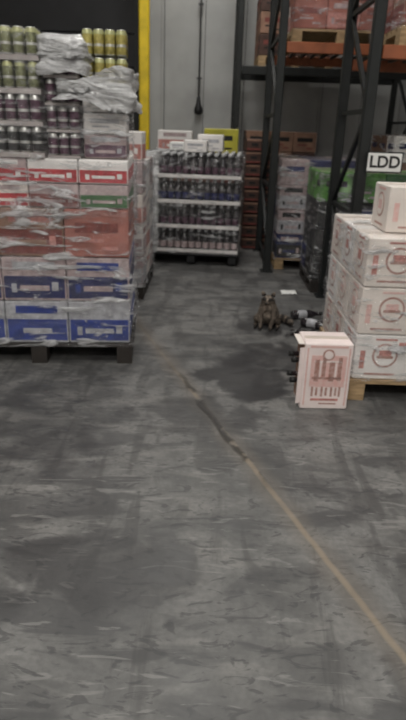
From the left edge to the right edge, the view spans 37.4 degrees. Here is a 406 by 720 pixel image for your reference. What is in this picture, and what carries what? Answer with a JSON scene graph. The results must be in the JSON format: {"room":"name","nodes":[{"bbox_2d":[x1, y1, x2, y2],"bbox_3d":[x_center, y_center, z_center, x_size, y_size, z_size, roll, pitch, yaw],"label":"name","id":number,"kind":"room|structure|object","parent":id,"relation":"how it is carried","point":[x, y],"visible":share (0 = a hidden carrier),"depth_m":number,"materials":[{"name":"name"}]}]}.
{"room":"warehouse","nodes":[
{"label":"warehouse","id":0,"kind":"room"},
{"bbox_2d":[0,231,405,719],"bbox_3d":[-0.504,0.108,3.963,11.000,0.100,13.300,2,21,0],"label":"floor","id":1,"kind":"structure","parent":0,"point":[182,538],"depth_m":2.44,"materials":[{"name":"concrete"}]},
{"bbox_2d":[0,25,141,362],"bbox_3d":[-1.078,-1.106,4.114,1.348,2.014,1.154,0,21,-5],"label":"wooden pallet","id":2,"kind":"object","parent":1,"relation":"on","point":[67,210],"visible":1,"depth_m":3.64,"materials":[{"name":"brown wood"}]},
{"bbox_2d":[128,131,155,299],"bbox_3d":[-1.020,-1.429,5.734,1.076,1.448,1.083,2,21,0],"label":"pallet","id":3,"kind":"object","parent":1,"relation":"on","point":[143,219],"visible":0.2,"depth_m":5.40,"materials":[{"name":"brown wood"}]},
{"bbox_2d":[139,0,149,149],"bbox_3d":[-0.859,-4.620,8.786,0.300,5.200,0.300,2,21,0],"label":"steel column","id":4,"kind":"structure","parent":1,"relation":"on","point":[144,5],"depth_m":8.84,"materials":[{"name":"metal"}]},
{"bbox_2d":[146,134,244,265],"bbox_3d":[-0.082,-1.952,7.202,1.143,1.424,1.065,3,21,4],"label":"wooden pallet","id":5,"kind":"object","parent":1,"relation":"on","point":[193,219],"visible":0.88,"depth_m":6.82,"materials":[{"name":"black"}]},
{"bbox_2d":[158,128,238,182],"bbox_3d":[-0.119,-2.466,8.431,1.129,1.488,1.000,2,21,0],"label":"wooden pallet","id":6,"kind":"object","parent":1,"relation":"on","point":[165,137],"visible":0.09,"depth_m":7.76,"materials":[{"name":"brown wood"}]},
{"bbox_2d":[240,138,279,248],"bbox_3d":[0.741,-2.186,7.934,0.423,1.380,0.306,2,21,0],"label":"crates","id":7,"kind":"object","parent":1,"relation":"on","point":[253,146],"visible":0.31,"depth_m":7.80,"materials":[{"name":"brown cardboard"}]},
{"bbox_2d":[253,291,293,330],"bbox_3d":[0.570,-0.422,4.858,0.352,0.306,0.238,-14,26,-35],"label":"raccoon","id":8,"kind":"object","parent":1,"relation":"on","point":[268,312],"visible":1,"depth_m":4.79,"materials":[{"name":"fur"}]},
{"bbox_2d":[239,130,316,234],"bbox_3d":[1.095,-2.690,9.132,1.000,1.478,0.900,2,21,0],"label":"wooden pallet","id":9,"kind":"object","parent":1,"relation":"on","point":[291,143],"visible":0.21,"depth_m":8.51,"materials":[{"name":"brown wood"}]},
{"bbox_2d":[280,290,296,293],"bbox_3d":[0.844,-0.675,5.926,0.150,0.014,0.140,2,21,0],"label":"paper sheet","id":10,"kind":"object","parent":1,"relation":"on","point":[282,291],"visible":1,"depth_m":5.93,"materials":[{"name":"white paper"}]},
{"bbox_2d":[290,328,314,335],"bbox_3d":[0.791,-0.233,4.771,0.228,0.033,0.187,2,21,0],"label":"glass","id":11,"kind":"object","parent":1,"relation":"on","point":[299,329],"visible":0.45,"depth_m":4.78,"materials":[{"name":"black glass"}]},
{"bbox_2d":[290,310,322,318],"bbox_3d":[0.890,-0.391,5.129,0.280,0.075,0.074,-3,22,-13],"label":"wine bottle","id":12,"kind":"object","parent":1,"relation":"on","point":[296,314],"visible":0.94,"depth_m":5.09,"materials":[{"name":"black glass"}]},
{"bbox_2d":[300,317,322,328],"bbox_3d":[0.933,-0.287,4.867,0.280,0.075,0.074,13,24,27],"label":"wine bottle","id":13,"kind":"object","parent":1,"relation":"on","point":[305,322],"visible":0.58,"depth_m":4.86,"materials":[{"name":"black glass"}]},
{"bbox_2d":[271,155,355,268],"bbox_3d":[1.301,-1.795,7.179,1.005,1.235,1.109,2,21,0],"label":"pallet","id":14,"kind":"object","parent":1,"relation":"on","point":[292,171],"visible":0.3,"depth_m":6.71,"materials":[{"name":"brown wood"}]},
{"bbox_2d":[230,0,405,184],"bbox_3d":[1.691,-4.293,8.449,2.540,5.000,1.140,2,21,0],"label":"rack","id":15,"kind":"object","parent":1,"relation":"on","point":[249,72],"visible":0.46,"depth_m":8.15,"materials":[{"name":"metal"}]},
{"bbox_2d":[254,0,332,67],"bbox_3d":[1.260,-4.538,8.360,1.000,0.908,0.950,2,21,0],"label":"wooden pallet","id":16,"kind":"object","parent":15,"relation":"on","point":[263,6],"visible":0.14,"depth_m":8.01,"materials":[{"name":"brown wood"}]},
{"bbox_2d":[287,331,353,408],"bbox_3d":[0.668,0.057,3.506,0.332,0.402,0.225,1,21,-2],"label":"case","id":17,"kind":"object","parent":1,"relation":"on","point":[323,360],"visible":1,"depth_m":3.41,"materials":[{"name":"white cardboard"}]},
{"bbox_2d":[252,0,402,272],"bbox_3d":[2.054,-3.519,6.486,2.640,5.000,1.390,2,21,0],"label":"rack","id":18,"kind":"object","parent":1,"relation":"on","point":[281,60],"visible":0.82,"depth_m":6.63,"materials":[{"name":"metal"}]},
{"bbox_2d":[286,0,373,56],"bbox_3d":[1.415,-3.807,6.370,1.080,0.934,1.130,2,21,0],"label":"wooden pallet","id":19,"kind":"object","parent":18,"relation":"on","point":[324,21],"visible":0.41,"depth_m":5.98,"materials":[{"name":"brown wood"}]},
{"bbox_2d":[299,167,405,292],"bbox_3d":[1.687,-1.332,6.132,1.254,1.156,0.857,2,21,0],"label":"wooden pallet","id":20,"kind":"object","parent":1,"relation":"on","point":[319,177],"visible":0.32,"depth_m":5.79,"materials":[{"name":"brown wood"}]},
{"bbox_2d":[344,209,372,214],"bbox_3d":[1.750,-0.832,5.274,0.950,0.848,0.860,2,21,0],"label":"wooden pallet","id":21,"kind":"object","parent":1,"relation":"on","point":[364,211],"visible":0.02,"depth_m":5.35,"materials":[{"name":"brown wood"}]},
{"bbox_2d":[314,0,405,297],"bbox_3d":[2.437,-2.738,4.510,2.540,5.000,1.090,2,21,0],"label":"rack","id":22,"kind":"object","parent":1,"relation":"on","point":[374,63],"visible":0.72,"depth_m":4.82,"materials":[{"name":"metal"}]},
{"bbox_2d":[365,151,403,173],"bbox_3d":[1.342,-1.461,4.439,0.270,0.150,0.020,2,21,0],"label":"sign","id":23,"kind":"object","parent":22,"relation":"attached to","point":[376,161],"visible":1,"depth_m":4.43,"materials":[{"name":"plastic"}]},
{"bbox_2d":[383,0,405,44],"bbox_3d":[1.957,-2.794,4.514,1.177,0.903,0.981,2,21,0],"label":"wooden pallet","id":24,"kind":"object","parent":22,"relation":"on","point":[395,27],"visible":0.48,"depth_m":4.34,"materials":[{"name":"brown wood"}]},
{"bbox_2d":[319,182,405,399],"bbox_3d":[1.451,-0.502,3.872,1.170,1.228,1.074,2,21,0],"label":"wooden pallet","id":25,"kind":"object","parent":1,"relation":"on","point":[365,301],"visible":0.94,"depth_m":3.50,"materials":[{"name":"brown wood"}]},
{"bbox_2d":[371,134,405,169],"bbox_3d":[2.518,-1.878,7.132,1.027,1.504,1.093,2,21,0],"label":"pallet","id":26,"kind":"object","parent":1,"relation":"on","point":[381,143],"visible":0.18,"depth_m":6.61,"materials":[{"name":"white cardboard"}]},
{"bbox_2d":[46,0,405,158],"bbox_3d":[-0.316,-5.267,9.118,11.000,6.200,0.200,2,21,0],"label":"wall","id":27,"kind":"structure","parent":0,"point":[300,103],"depth_m":9.39,"materials":[{"name":"metal"}]},
{"bbox_2d":[0,0,138,132],"bbox_3d":[-2.796,-4.436,9.270,3.630,4.380,0.100,2,21,0],"label":"door","id":28,"kind":"structure","parent":27,"relation":"in","point":[63,16],"depth_m":8.96,"materials":[{"name":"metal"}]},
{"bbox_2d":[194,0,203,114],"bbox_3d":[-0.003,-5.913,8.627,0.140,4.420,0.140,2,21,0],"label":"conduit","id":29,"kind":"object","parent":27,"relation":"attached to","point":[198,109],"visible":1,"depth_m":9.24,"materials":[{"name":"black plastic"}]},
{"bbox_2d":[161,0,403,158],"bbox_3d":[2.195,-5.138,9.012,5.624,6.200,0.024,2,21,0],"label":"trim","id":30,"kind":"structure","parent":27,"relation":"attached to","point":[163,1],"depth_m":9.38,"materials":[{"name":"metal"}]}
]}

